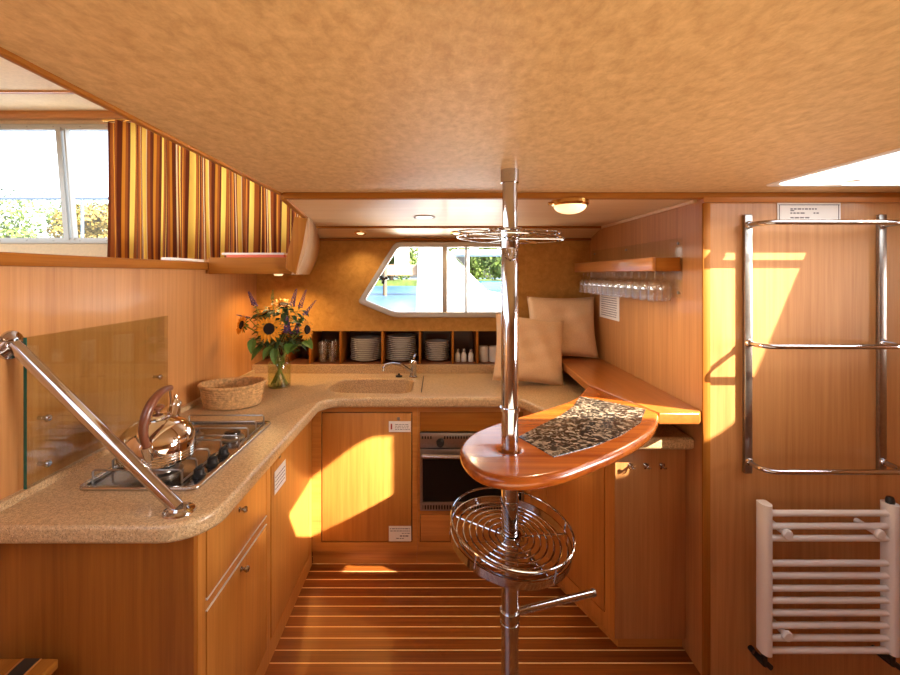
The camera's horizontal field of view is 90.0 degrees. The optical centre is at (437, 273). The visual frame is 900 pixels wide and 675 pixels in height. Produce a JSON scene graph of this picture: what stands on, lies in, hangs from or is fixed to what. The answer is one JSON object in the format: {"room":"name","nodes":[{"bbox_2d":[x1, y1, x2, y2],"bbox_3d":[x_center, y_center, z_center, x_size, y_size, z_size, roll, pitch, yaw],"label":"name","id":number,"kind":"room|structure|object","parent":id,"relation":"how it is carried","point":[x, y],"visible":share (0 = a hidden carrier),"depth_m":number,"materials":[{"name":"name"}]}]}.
{"room":"ship interior","nodes":[
{"label":"ship interior","id":0,"kind":"room"},
{"bbox_2d":[0,57,108,110],"bbox_3d":[-2.130,-1.120,1.645,3.140,0.060,2.890,0,0,0],"label":"ceiling","id":1,"kind":"structure","parent":0,"point":[13,76],"depth_m":2.76,"materials":[{"name":"paint"}]},
{"bbox_2d":[0,90,73,93],"bbox_3d":[-2.160,-1.085,2.685,3.080,0.014,0.030,0,0,0],"label":"trim","id":2,"kind":"structure","parent":1,"relation":"attached to","point":[1,91],"depth_m":2.67,"materials":[{"name":"brown wood"}]},
{"bbox_2d":[0,266,269,499],"bbox_3d":[-1.245,0.770,1.970,0.030,1.600,2.740,0,0,0],"label":"wall","id":3,"kind":"structure","parent":0,"point":[105,333],"depth_m":1.68,"materials":[{"name":"brown wood"}]},
{"bbox_2d":[23,337,162,489],"bbox_3d":[-1.212,0.408,1.662,0.036,0.444,0.692,0,0,0],"label":"backsplash","id":4,"kind":"structure","parent":3,"relation":"attached to","point":[48,417],"depth_m":1.31,"materials":[{"name":"clear glass"}]},
{"bbox_2d":[0,330,195,518],"bbox_3d":[-0.955,0.412,1.269,0.560,0.500,0.084,0,0,5],"label":"grab rail","id":5,"kind":"object","parent":3,"relation":"attached to","point":[12,346],"visible":1,"depth_m":1.26,"materials":[{"name":"silver metal"}]},
{"bbox_2d":[0,252,208,269],"bbox_3d":[-1.236,-0.042,1.510,0.057,0.040,1.820,0,0,0],"label":"trim","id":6,"kind":"structure","parent":3,"relation":"on","point":[6,258],"depth_m":1.56,"materials":[{"name":"brown wood"}]},
{"bbox_2d":[206,217,319,275],"bbox_3d":[-0.950,-0.143,2.689,0.558,0.310,0.719,0,0,0],"label":"locker","id":7,"kind":"object","parent":3,"relation":"attached to","point":[303,251],"visible":1,"depth_m":2.36,"materials":[{"name":"brown wood"}]},
{"bbox_2d":[222,253,286,256],"bbox_3d":[-0.990,-0.096,2.490,0.340,0.036,0.180,0,0,0],"label":"folder","id":8,"kind":"object","parent":7,"relation":"on","point":[226,254],"visible":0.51,"depth_m":2.41,"materials":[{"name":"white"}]},
{"bbox_2d":[0,120,589,330],"bbox_3d":[-1.320,-0.361,3.070,4.760,1.497,0.040,0,0,0],"label":"wall","id":9,"kind":"structure","parent":0,"point":[342,271],"depth_m":3.05,"materials":[{"name":"fabric"}]},
{"bbox_2d":[0,124,107,243],"bbox_3d":[-2.265,-0.610,3.055,2.670,0.810,0.050,0,0,0],"label":"window","id":10,"kind":"structure","parent":9,"relation":"in","point":[62,131],"depth_m":3.04,"materials":[{"name":"silver metal"}]},
{"bbox_2d":[0,111,124,119],"bbox_3d":[-2.160,-1.066,3.025,3.080,0.052,0.050,0,0,0],"label":"trim","id":11,"kind":"structure","parent":9,"relation":"attached to","point":[4,115],"depth_m":3.00,"materials":[{"name":"brown wood"}]},
{"bbox_2d":[102,119,299,261],"bbox_3d":[-1.540,-0.543,2.948,1.320,0.946,0.077,0,0,0],"label":"curtain","id":12,"kind":"object","parent":9,"relation":"attached to","point":[165,199],"visible":0.64,"depth_m":2.95,"materials":[{"name":"fabric"}]},
{"bbox_2d":[255,331,496,363],"bbox_3d":[-0.095,0.497,3.170,2.310,0.255,0.340,0,0,0],"label":"wall niche","id":13,"kind":"object","parent":9,"relation":"in","point":[462,339],"visible":0.17,"depth_m":3.32,"materials":[{"name":"brown wood"}]},
{"bbox_2d":[285,331,300,363],"bbox_3d":[-1.020,0.495,3.169,0.014,0.214,0.298,0,0,0],"label":"divider","id":14,"kind":"object","parent":13,"relation":"attached to","point":[291,356],"visible":0.45,"depth_m":3.15,"materials":[{"name":"brown wood"}]},
{"bbox_2d":[309,331,321,363],"bbox_3d":[-0.860,0.495,3.169,0.014,0.214,0.298,0,0,0],"label":"divider","id":15,"kind":"object","parent":13,"relation":"attached to","point":[315,353],"visible":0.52,"depth_m":3.13,"materials":[{"name":"brown wood"}]},
{"bbox_2d":[339,331,349,363],"bbox_3d":[-0.655,0.495,3.169,0.014,0.214,0.298,0,0,0],"label":"divider","id":16,"kind":"object","parent":13,"relation":"attached to","point":[344,336],"visible":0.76,"depth_m":3.12,"materials":[{"name":"brown wood"}]},
{"bbox_2d":[351,356,380,361],"bbox_3d":[-0.504,0.593,3.160,0.216,0.019,0.216,0,0,0],"label":"plate","id":17,"kind":"object","parent":13,"relation":"in","point":[380,356],"visible":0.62,"depth_m":3.10,"materials":[{"name":"white"}]},
{"bbox_2d":[351,355,380,359],"bbox_3d":[-0.505,0.580,3.160,0.216,0.019,0.216,0,0,0],"label":"plate","id":18,"kind":"object","parent":17,"relation":"on","point":[351,355],"visible":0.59,"depth_m":3.10,"materials":[{"name":"white"}]},
{"bbox_2d":[351,353,380,357],"bbox_3d":[-0.502,0.567,3.161,0.216,0.019,0.216,0,0,0],"label":"plate","id":19,"kind":"object","parent":18,"relation":"on","point":[351,353],"visible":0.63,"depth_m":3.10,"materials":[{"name":"white"}]},
{"bbox_2d":[351,351,380,355],"bbox_3d":[-0.503,0.554,3.163,0.216,0.019,0.216,0,0,0],"label":"plate","id":20,"kind":"object","parent":19,"relation":"on","point":[378,351],"visible":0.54,"depth_m":3.09,"materials":[{"name":"white"}]},
{"bbox_2d":[350,349,380,353],"bbox_3d":[-0.506,0.541,3.160,0.216,0.019,0.216,0,0,0],"label":"plate","id":21,"kind":"object","parent":20,"relation":"on","point":[351,350],"visible":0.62,"depth_m":3.09,"materials":[{"name":"white"}]},
{"bbox_2d":[351,347,380,351],"bbox_3d":[-0.502,0.528,3.162,0.216,0.019,0.216,0,0,0],"label":"plate","id":22,"kind":"object","parent":21,"relation":"on","point":[379,347],"visible":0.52,"depth_m":3.08,"materials":[{"name":"white"}]},
{"bbox_2d":[350,345,380,349],"bbox_3d":[-0.507,0.516,3.158,0.216,0.019,0.216,0,0,0],"label":"plate","id":23,"kind":"object","parent":22,"relation":"on","point":[380,345],"visible":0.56,"depth_m":3.09,"materials":[{"name":"white"}]},
{"bbox_2d":[350,343,380,348],"bbox_3d":[-0.505,0.503,3.157,0.216,0.019,0.216,0,0,0],"label":"plate","id":24,"kind":"object","parent":23,"relation":"on","point":[380,343],"visible":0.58,"depth_m":3.09,"materials":[{"name":"white"}]},
{"bbox_2d":[350,342,380,346],"bbox_3d":[-0.507,0.490,3.157,0.216,0.019,0.216,0,0,0],"label":"plate","id":25,"kind":"object","parent":24,"relation":"on","point":[350,342],"visible":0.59,"depth_m":3.09,"materials":[{"name":"white"}]},
{"bbox_2d":[351,340,380,344],"bbox_3d":[-0.504,0.477,3.162,0.216,0.019,0.216,0,0,0],"label":"plate","id":26,"kind":"object","parent":25,"relation":"on","point":[351,340],"visible":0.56,"depth_m":3.10,"materials":[{"name":"white"}]},
{"bbox_2d":[351,338,380,342],"bbox_3d":[-0.503,0.465,3.158,0.216,0.019,0.216,0,0,0],"label":"plate","id":27,"kind":"object","parent":26,"relation":"on","point":[379,338],"visible":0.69,"depth_m":3.08,"materials":[{"name":"white"}]},
{"bbox_2d":[351,335,380,340],"bbox_3d":[-0.504,0.452,3.161,0.216,0.019,0.216,0,0,0],"label":"plate","id":28,"kind":"object","parent":27,"relation":"on","point":[358,337],"visible":0.96,"depth_m":3.19,"materials":[{"name":"white"}]},
{"bbox_2d":[381,331,387,363],"bbox_3d":[-0.374,0.495,3.169,0.014,0.214,0.298,0,0,0],"label":"divider","id":29,"kind":"object","parent":13,"relation":"attached to","point":[383,333],"visible":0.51,"depth_m":3.03,"materials":[{"name":"brown wood"}]},
{"bbox_2d":[386,357,415,360],"bbox_3d":[-0.260,0.593,3.162,0.216,0.019,0.216,0,0,0],"label":"plate","id":30,"kind":"object","parent":13,"relation":"in","point":[386,357],"visible":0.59,"depth_m":3.08,"materials":[{"name":"white"}]},
{"bbox_2d":[386,355,416,359],"bbox_3d":[-0.255,0.580,3.158,0.216,0.019,0.216,0,0,0],"label":"plate","id":31,"kind":"object","parent":30,"relation":"on","point":[386,355],"visible":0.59,"depth_m":3.09,"materials":[{"name":"white"}]},
{"bbox_2d":[386,353,414,357],"bbox_3d":[-0.255,0.567,3.159,0.216,0.019,0.216,0,0,0],"label":"plate","id":32,"kind":"object","parent":31,"relation":"on","point":[386,353],"visible":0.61,"depth_m":3.09,"materials":[{"name":"white"}]},
{"bbox_2d":[386,351,416,355],"bbox_3d":[-0.258,0.554,3.163,0.216,0.019,0.216,0,0,0],"label":"plate","id":33,"kind":"object","parent":32,"relation":"on","point":[386,351],"visible":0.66,"depth_m":3.09,"materials":[{"name":"white"}]},
{"bbox_2d":[386,349,416,353],"bbox_3d":[-0.256,0.541,3.158,0.216,0.019,0.216,0,0,0],"label":"plate","id":34,"kind":"object","parent":33,"relation":"on","point":[386,349],"visible":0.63,"depth_m":3.08,"materials":[{"name":"white"}]},
{"bbox_2d":[386,347,415,351],"bbox_3d":[-0.258,0.528,3.160,0.216,0.019,0.216,0,0,0],"label":"plate","id":35,"kind":"object","parent":34,"relation":"on","point":[415,347],"visible":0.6,"depth_m":3.08,"materials":[{"name":"white"}]},
{"bbox_2d":[386,345,415,349],"bbox_3d":[-0.259,0.516,3.158,0.216,0.019,0.216,0,0,0],"label":"plate","id":36,"kind":"object","parent":35,"relation":"on","point":[415,345],"visible":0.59,"depth_m":3.09,"materials":[{"name":"white"}]},
{"bbox_2d":[386,343,415,347],"bbox_3d":[-0.259,0.503,3.161,0.216,0.019,0.216,0,0,0],"label":"plate","id":37,"kind":"object","parent":36,"relation":"on","point":[415,343],"visible":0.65,"depth_m":3.08,"materials":[{"name":"white"}]},
{"bbox_2d":[386,342,415,346],"bbox_3d":[-0.261,0.490,3.160,0.216,0.019,0.216,0,0,0],"label":"plate","id":38,"kind":"object","parent":37,"relation":"on","point":[386,342],"visible":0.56,"depth_m":3.09,"materials":[{"name":"white"}]},
{"bbox_2d":[386,340,416,344],"bbox_3d":[-0.258,0.477,3.157,0.216,0.019,0.216,0,0,0],"label":"plate","id":39,"kind":"object","parent":38,"relation":"on","point":[386,340],"visible":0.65,"depth_m":3.09,"materials":[{"name":"white"}]},
{"bbox_2d":[386,338,415,342],"bbox_3d":[-0.259,0.465,3.161,0.216,0.019,0.216,0,0,0],"label":"plate","id":40,"kind":"object","parent":39,"relation":"on","point":[386,338],"visible":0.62,"depth_m":3.08,"materials":[{"name":"white"}]},
{"bbox_2d":[386,336,416,340],"bbox_3d":[-0.258,0.452,3.157,0.216,0.019,0.216,0,0,0],"label":"plate","id":41,"kind":"object","parent":40,"relation":"on","point":[415,336],"visible":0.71,"depth_m":3.08,"materials":[{"name":"white"}]},
{"bbox_2d":[386,333,416,338],"bbox_3d":[-0.255,0.439,3.162,0.216,0.019,0.216,0,0,0],"label":"plate","id":42,"kind":"object","parent":41,"relation":"on","point":[395,335],"visible":0.99,"depth_m":3.19,"materials":[{"name":"white"}]},
{"bbox_2d":[473,331,478,363],"bbox_3d":[0.265,0.495,3.169,0.014,0.214,0.298,0,0,0],"label":"divider","id":43,"kind":"object","parent":13,"relation":"attached to","point":[475,333],"visible":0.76,"depth_m":3.02,"materials":[{"name":"brown wood"}]},
{"bbox_2d":[479,345,488,361],"bbox_3d":[0.315,0.549,3.110,0.066,0.105,0.086,0,0,0],"label":"mug","id":44,"kind":"object","parent":13,"relation":"in","point":[483,349],"visible":0.98,"depth_m":3.07,"materials":[{"name":"white"}]},
{"bbox_2d":[359,242,500,316],"bbox_3d":[-0.033,0.038,3.044,1.005,0.510,0.072,0,0,0],"label":"window","id":45,"kind":"structure","parent":9,"relation":"in","point":[363,300],"depth_m":3.03,"materials":[{"name":"silver metal"}]},
{"bbox_2d":[319,238,590,240],"bbox_3d":[0.100,-0.233,3.035,1.860,0.015,0.030,0,0,0],"label":"trim","id":46,"kind":"structure","parent":9,"relation":"attached to","point":[320,239],"depth_m":3.02,"materials":[{"name":"brown wood"}]},
{"bbox_2d":[0,0,899,225],"bbox_3d":[0.860,-0.329,0.625,3.280,0.062,4.450,0,0,0],"label":"ceiling","id":47,"kind":"structure","parent":0,"point":[289,95],"depth_m":0.77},
{"bbox_2d":[0,47,281,194],"bbox_3d":[-0.614,-0.344,0.128,0.016,0.073,3.255,0,0,0],"label":"trim","id":48,"kind":"structure","parent":47,"relation":"attached to","point":[4,53],"depth_m":0.83,"materials":[{"name":"brown wood"}]},
{"bbox_2d":[280,193,306,217],"bbox_3d":[-0.645,-0.327,2.035,0.026,0.077,0.580,0,0,-9],"label":"trim","id":49,"kind":"structure","parent":47,"relation":"attached to","point":[289,203],"depth_m":1.95,"materials":[{"name":"brown wood"}]},
{"bbox_2d":[548,197,589,213],"bbox_3d":[0.528,-0.269,1.800,0.148,0.058,0.148,0,0,40],"label":"ceiling lamp","id":50,"kind":"object","parent":47,"relation":"attached to","point":[568,205],"visible":0.98,"depth_m":1.75,"materials":[{"name":"glass"}]},
{"bbox_2d":[766,148,899,186],"bbox_3d":[1.782,-0.339,1.310,1.259,0.054,0.604,0,0,0],"label":"window","id":51,"kind":"structure","parent":47,"relation":"attached to","point":[855,177],"depth_m":1.59,"materials":[{"name":"white glass"}]},
{"bbox_2d":[317,229,599,237],"bbox_3d":[0.110,-0.282,2.938,1.900,0.095,0.245,0,0,0],"label":"ceiling","id":52,"kind":"structure","parent":0,"point":[323,233],"depth_m":2.94,"materials":[{"name":"brown wood"}]},
{"bbox_2d":[265,552,700,674],"bbox_3d":[-0.600,1.595,0.900,6.200,0.050,5.000,0,0,0],"label":"floor","id":53,"kind":"structure","parent":0,"point":[345,618],"depth_m":1.98,"materials":[{"name":"brown wood"}]},
{"bbox_2d":[0,658,57,674],"bbox_3d":[-1.246,1.296,1.020,0.468,0.547,0.360,0,0,0],"label":"wooden step","id":54,"kind":"structure","parent":53,"relation":"on","point":[27,666],"depth_m":1.18,"materials":[{"name":"brown wood"}]},
{"bbox_2d":[0,419,311,674],"bbox_3d":[-0.940,1.140,2.117,0.576,0.860,1.726,0,0,0],"label":"base cabinet","id":55,"kind":"object","parent":53,"relation":"on","point":[220,600],"visible":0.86,"depth_m":1.25,"materials":[{"name":"brown wood"}]},
{"bbox_2d":[274,459,285,494],"bbox_3d":[-0.676,0.868,1.927,0.002,0.095,0.135,0,0,0],"label":"sticker","id":56,"kind":"object","parent":55,"relation":"attached to","point":[280,473],"visible":1,"depth_m":1.92,"materials":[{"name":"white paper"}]},
{"bbox_2d":[275,466,284,489],"bbox_3d":[-0.675,0.871,1.927,0.001,0.052,0.117,0,0,0],"label":"print","id":57,"kind":"object","parent":56,"relation":"attached to","point":[280,474],"depth_m":1.92,"materials":[{"name":"grey"}]},
{"bbox_2d":[0,364,693,543],"bbox_3d":[-0.100,0.721,2.087,2.258,0.238,1.825,0,0,0],"label":"countertop","id":58,"kind":"structure","parent":55,"relation":"on","point":[53,509],"depth_m":1.81,"materials":[{"name":"beige stone"}]},
{"bbox_2d":[79,414,270,490],"bbox_3d":[-0.914,0.633,1.673,0.372,0.049,0.625,0,0,0],"label":"gas hob","id":59,"kind":"object","parent":58,"relation":"in","point":[218,442],"visible":0.72,"depth_m":1.53,"materials":[{"name":"silver metal"}]},
{"bbox_2d":[115,385,196,469],"bbox_3d":[-0.925,0.485,1.485,0.227,0.246,0.227,0,0,26],"label":"kettle","id":60,"kind":"object","parent":59,"relation":"on","point":[160,439],"visible":0.9,"depth_m":1.42,"materials":[{"name":"silver metal"}]},
{"bbox_2d":[197,376,266,409],"bbox_3d":[-1.030,0.596,2.260,0.317,0.117,0.249,0,0,-18],"label":"basket","id":61,"kind":"object","parent":58,"relation":"on","point":[232,393],"visible":1,"depth_m":2.18,"materials":[{"name":"wicker"}]},
{"bbox_2d":[329,380,413,393],"bbox_3d":[-0.392,0.752,2.659,0.484,0.175,0.341,0,0,0],"label":"sink basin","id":62,"kind":"object","parent":58,"relation":"in","point":[335,386],"depth_m":2.82,"materials":[{"name":"beige stone"}]},
{"bbox_2d":[382,353,417,377],"bbox_3d":[-0.221,0.585,2.796,0.056,0.146,0.314,0,0,39],"label":"faucet","id":63,"kind":"object","parent":58,"relation":"on","point":[413,374],"visible":1,"depth_m":2.85,"materials":[{"name":"silver metal"}]},
{"bbox_2d":[492,313,563,384],"bbox_3d":[0.548,0.453,2.697,0.478,0.439,0.206,0,0,-6],"label":"cushion","id":64,"kind":"object","parent":58,"relation":"on","point":[539,341],"visible":0.74,"depth_m":2.64,"materials":[{"name":"beige fabric"}]},
{"bbox_2d":[562,356,700,423],"bbox_3d":[0.815,0.595,2.381,0.429,0.126,1.318,0,0,0],"label":"shelf","id":65,"kind":"object","parent":58,"relation":"on","point":[597,373],"visible":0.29,"depth_m":2.09,"materials":[{"name":"brown wood"}]},
{"bbox_2d":[527,296,598,357],"bbox_3d":[0.795,0.338,2.883,0.437,0.383,0.189,0,0,5],"label":"cushion","id":66,"kind":"object","parent":65,"relation":"on","point":[578,339],"visible":0.67,"depth_m":2.83,"materials":[{"name":"beige fabric"}]},
{"bbox_3d":[-0.927,0.568,2.630,0.129,0.181,0.129,0,0,0],"label":"vase","id":67,"kind":"object","parent":58,"relation":"on","visible":0},
{"bbox_2d":[236,314,281,385],"bbox_3d":[-1.033,0.436,2.583,0.257,0.416,0.109,0,0,-13],"label":"sunflower","id":68,"kind":"object","parent":67,"relation":"in","point":[242,324],"visible":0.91,"depth_m":2.56,"materials":[{"name":"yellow plant"}]},
{"bbox_2d":[251,305,284,382],"bbox_3d":[-1.004,0.409,2.622,0.186,0.469,0.129,0,0,-41],"label":"sunflower","id":69,"kind":"object","parent":67,"relation":"in","point":[256,351],"visible":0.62,"depth_m":2.59,"materials":[{"name":"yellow plant"}]},
{"bbox_2d":[255,316,287,383],"bbox_3d":[-0.947,0.439,2.576,0.164,0.410,0.123,0,0,0],"label":"sunflower","id":70,"kind":"object","parent":67,"relation":"in","point":[269,325],"visible":0.98,"depth_m":2.53,"materials":[{"name":"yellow plant"}]},
{"bbox_2d":[249,307,310,383],"bbox_3d":[-0.929,0.418,2.635,0.381,0.448,0.279,0,0,0],"label":"leafy sprig","id":71,"kind":"object","parent":67,"relation":"in","point":[284,315],"visible":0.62,"depth_m":2.58,"materials":[{"name":"green plant"}]},
{"bbox_2d":[272,298,303,368],"bbox_3d":[-0.870,0.393,2.599,0.133,0.501,0.229,0,0,-42],"label":"sunflower","id":72,"kind":"object","parent":67,"relation":"in","point":[283,304],"visible":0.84,"depth_m":2.63,"materials":[{"name":"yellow plant"}]},
{"bbox_2d":[275,319,312,382],"bbox_3d":[-0.835,0.450,2.577,0.258,0.388,0.174,0,0,0],"label":"sunflower","id":73,"kind":"object","parent":67,"relation":"in","point":[306,327],"visible":0.98,"depth_m":2.55,"materials":[{"name":"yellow plant"}]},
{"bbox_2d":[312,407,417,562],"bbox_3d":[-0.395,1.140,2.696,0.569,0.860,0.568,0,0,0],"label":"base cabinet","id":74,"kind":"object","parent":53,"relation":"on","point":[365,474],"visible":0.92,"depth_m":2.42,"materials":[{"name":"brown wood"}]},
{"bbox_2d":[389,526,410,540],"bbox_3d":[-0.204,1.394,2.416,0.120,0.082,0.002,0,0,0],"label":"sticker","id":75,"kind":"object","parent":74,"relation":"attached to","point":[396,533],"visible":1,"depth_m":2.42,"materials":[{"name":"white paper"}]},
{"bbox_2d":[390,528,409,538],"bbox_3d":[-0.205,1.393,2.415,0.106,0.056,0.001,0,0,0],"label":"print","id":76,"kind":"object","parent":75,"relation":"attached to","point":[395,533],"depth_m":2.42,"materials":[{"name":"grey"}]},
{"bbox_2d":[389,421,410,431],"bbox_3d":[-0.205,0.819,2.416,0.118,0.058,0.002,0,0,0],"label":"sticker","id":77,"kind":"object","parent":74,"relation":"attached to","point":[394,426],"visible":1,"depth_m":2.42,"materials":[{"name":"white paper"}]},
{"bbox_2d":[417,407,530,562],"bbox_3d":[0.190,1.140,2.699,0.618,0.860,0.562,0,0,0],"label":"base cabinet","id":78,"kind":"object","parent":53,"relation":"on","point":[434,544],"visible":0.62,"depth_m":2.42,"materials":[{"name":"brown wood"}]},
{"bbox_2d":[420,431,523,510],"bbox_3d":[0.182,1.060,2.603,0.556,0.417,0.494,0,0,0],"label":"oven","id":79,"kind":"object","parent":78,"relation":"in","point":[443,477],"visible":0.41,"depth_m":2.41,"materials":[{"name":"black glass"}]},
{"bbox_2d":[500,168,595,674],"bbox_3d":[0.331,0.627,1.413,0.360,1.885,0.110,0,0,-25],"label":"support pole","id":80,"kind":"object","parent":53,"relation":"on","point":[510,612],"visible":0.87,"depth_m":1.34,"materials":[{"name":"silver metal"}]},
{"bbox_2d":[457,227,564,243],"bbox_3d":[0.217,-0.118,1.360,0.321,0.038,0.321,0,0,31],"label":"glass holder","id":81,"kind":"object","parent":80,"relation":"attached to","point":[505,233],"visible":0.97,"depth_m":1.33,"materials":[{"name":"silver metal"}]},
{"bbox_2d":[449,487,575,590],"bbox_3d":[0.221,0.779,1.357,0.372,0.119,0.373,0,0,-25],"label":"wire tray","id":82,"kind":"object","parent":80,"relation":"attached to","point":[496,578],"visible":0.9,"depth_m":1.31,"materials":[{"name":"silver metal"}]},
{"bbox_2d":[460,386,658,490],"bbox_3d":[0.502,0.548,1.608,0.441,0.040,1.124,0,0,43],"label":"bar","id":83,"kind":"object","parent":80,"relation":"attached to","point":[589,433],"visible":0.93,"depth_m":1.41,"materials":[{"name":"brown wood"}]},
{"bbox_2d":[531,413,685,646],"bbox_3d":[0.764,1.140,2.418,0.528,0.860,1.103,0,0,0],"label":"base cabinet","id":84,"kind":"object","parent":53,"relation":"on","point":[628,526],"visible":0.52,"depth_m":1.87,"materials":[{"name":"brown wood"}]},
{"bbox_2d":[590,200,697,669],"bbox_3d":[1.045,0.605,2.560,0.030,1.930,1.560,0,0,0],"label":"wall","id":85,"kind":"structure","parent":0,"point":[653,340],"depth_m":2.06,"materials":[{"name":"brown wood"}]},
{"bbox_2d":[316,226,600,228],"bbox_3d":[0.115,-0.293,2.812,1.830,0.017,0.025,0,0,0],"label":"trim","id":86,"kind":"structure","parent":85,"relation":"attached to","point":[317,227],"depth_m":2.80,"materials":[{"name":"brown wood"}]},
{"bbox_2d":[600,285,618,320],"bbox_3d":[1.029,0.170,2.708,0.002,0.200,0.305,0,0,0],"label":"air vent","id":87,"kind":"object","parent":85,"relation":"attached to","point":[609,302],"visible":0.98,"depth_m":2.70,"materials":[{"name":"white plastic"}]},
{"bbox_2d":[601,290,616,317],"bbox_3d":[1.028,0.177,2.710,0.001,0.154,0.240,0,0,0],"label":"print","id":88,"kind":"object","parent":87,"relation":"attached to","point":[608,300],"depth_m":2.70,"materials":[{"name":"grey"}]},
{"bbox_2d":[575,242,679,293],"bbox_3d":[0.962,-0.025,2.438,0.124,0.254,1.105,0,0,0],"label":"shelf","id":89,"kind":"object","parent":85,"relation":"attached to","point":[653,263],"visible":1,"depth_m":2.08,"materials":[{"name":"brown wood"}]},
{"bbox_2d":[601,200,696,228],"bbox_3d":[1.024,-0.292,2.305,0.018,0.018,1.030,0,0,0],"label":"trim","id":90,"kind":"structure","parent":85,"relation":"attached to","point":[689,201],"depth_m":2.12,"materials":[{"name":"brown wood"}]},
{"bbox_2d":[698,199,899,674],"bbox_3d":[1.765,0.595,1.765,1.470,1.950,0.030,0,0,0],"label":"wall","id":91,"kind":"structure","parent":0,"point":[812,284],"depth_m":1.75,"materials":[{"name":"brown wood"}]},
{"bbox_2d":[283,192,899,199],"bbox_3d":[0.950,-0.305,1.755,3.100,0.026,0.040,0,0,0],"label":"trim","id":92,"kind":"structure","parent":91,"relation":"attached to","point":[286,195],"depth_m":1.74,"materials":[{"name":"brown wood"}]},
{"bbox_2d":[702,203,709,674],"bbox_3d":[1.041,0.647,1.747,0.030,1.846,0.010,0,0,0],"label":"trim","id":93,"kind":"structure","parent":91,"relation":"attached to","point":[705,206],"depth_m":1.74,"materials":[{"name":"brown wood"}]},
{"bbox_2d":[702,197,899,202],"bbox_3d":[1.763,-0.295,1.743,1.474,0.039,0.014,0,0,0],"label":"trim","id":94,"kind":"structure","parent":91,"relation":"attached to","point":[706,199],"depth_m":1.74,"materials":[{"name":"brown wood"}]},
{"bbox_2d":[777,203,840,219],"bbox_3d":[1.440,-0.237,1.747,0.245,0.078,0.002,0,0,0],"label":"notice","id":95,"kind":"object","parent":91,"relation":"attached to","point":[785,211],"visible":0.93,"depth_m":1.75,"materials":[{"name":"white paper"}]},
{"bbox_2d":[790,208,818,217],"bbox_3d":[1.423,-0.235,1.747,0.110,0.039,0.001,0,0,0],"label":"print","id":96,"kind":"object","parent":95,"relation":"attached to","point":[794,212],"depth_m":1.75,"materials":[{"name":"grey"}]},
{"bbox_2d":[743,214,899,474],"bbox_3d":[1.457,0.270,1.693,0.550,1.000,0.114,0,0,0],"label":"towel rail","id":97,"kind":"object","parent":91,"relation":"attached to","point":[882,344],"visible":1,"depth_m":1.73,"materials":[{"name":"metal"}]},
{"bbox_2d":[748,496,899,670],"bbox_3d":[1.447,1.148,1.698,0.539,0.636,0.103,0,0,0],"label":"radiator","id":98,"kind":"object","parent":91,"relation":"attached to","point":[886,531],"visible":1,"depth_m":1.66,"materials":[{"name":"white metal"}]},
{"label":"outside","id":99,"kind":"structure","parent":0,"visible":0},
{"bbox_2d":[367,278,500,311],"bbox_3d":[0.000,1.545,72.100,180.000,0.650,135.800,0,0,0],"label":"water","id":100,"kind":"structure","parent":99,"point":[398,298],"depth_m":23.36,"materials":[{"name":"liquid"}]},
{"bbox_2d":[382,248,417,295],"bbox_3d":[-4.000,-0.530,26.140,10.000,4.200,1.720,0,0,0],"label":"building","id":101,"kind":"structure","parent":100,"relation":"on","point":[401,267],"depth_m":25.50,"materials":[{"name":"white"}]},
{"bbox_2d":[416,248,500,311],"bbox_3d":[2.085,0.442,6.790,4.829,1.656,1.620,0,0,0],"label":"motor boat","id":102,"kind":"object","parent":100,"relation":"on","point":[480,297],"visible":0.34,"depth_m":6.00,"materials":[{"name":"white"}]},
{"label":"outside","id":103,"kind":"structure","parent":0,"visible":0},
{"bbox_3d":[-3.150,0.070,3.725,3.700,0.100,1.150,0,0,0],"label":"deck","id":104,"kind":"object","parent":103,"visible":0},
{"bbox_2d":[0,197,107,237],"bbox_3d":[-3.250,-0.349,4.200,3.500,0.738,0.028,0,0,0],"label":"deck railing","id":105,"kind":"object","parent":104,"relation":"on","point":[81,199],"visible":0.36,"depth_m":4.19,"materials":[{"name":"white metal"}]},
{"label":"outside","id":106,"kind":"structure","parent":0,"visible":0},
{"bbox_2d":[375,279,500,285],"bbox_3d":[0.000,0.945,53.000,180.000,0.550,14.000,0,0,0],"label":"bank","id":107,"kind":"object","parent":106,"point":[405,282],"depth_m":46.00,"materials":[{"name":"green plant"}]},
{"bbox_2d":[0,185,62,237],"bbox_3d":[-45.147,-4.340,47.059,11.383,10.831,8.348,0,0,0],"label":"tree","id":108,"kind":"object","parent":107,"relation":"on","point":[7,230],"visible":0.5,"depth_m":47.24,"materials":[{"name":"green plant"}]},
{"bbox_2d":[43,200,107,236],"bbox_3d":[-43.625,-4.023,55.931,8.269,10.196,7.119,0,0,0],"label":"tree","id":109,"kind":"object","parent":107,"relation":"on","point":[47,221],"visible":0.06,"depth_m":53.49,"materials":[{"name":"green plant"}]},
{"bbox_2d":[45,202,107,237],"bbox_3d":[-36.917,-3.310,47.622,8.544,8.771,6.274,0,0,0],"label":"tree","id":110,"kind":"object","parent":107,"relation":"on","point":[97,221],"visible":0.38,"depth_m":46.24,"materials":[{"name":"brown plant"}]},
{"bbox_2d":[379,248,417,279],"bbox_3d":[-4.956,-1.644,48.219,6.434,5.450,5.109,0,0,0],"label":"tree","id":111,"kind":"object","parent":107,"relation":"on","point":[412,260],"visible":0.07,"depth_m":47.82,"materials":[{"name":"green plant"}]},
{"bbox_2d":[448,248,492,278],"bbox_3d":[4.235,-1.221,56.952,6.610,4.943,4.738,0,0,0],"label":"tree","id":112,"kind":"object","parent":107,"relation":"on","point":[473,265],"visible":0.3,"depth_m":55.88,"materials":[{"name":"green plant"}]},
{"bbox_2d":[476,248,500,279],"bbox_3d":[7.419,-1.274,47.665,6.734,4.948,3.910,0,0,16],"label":"tree","id":113,"kind":"object","parent":107,"relation":"on","point":[495,262],"visible":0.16,"depth_m":47.08,"materials":[{"name":"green plant"}]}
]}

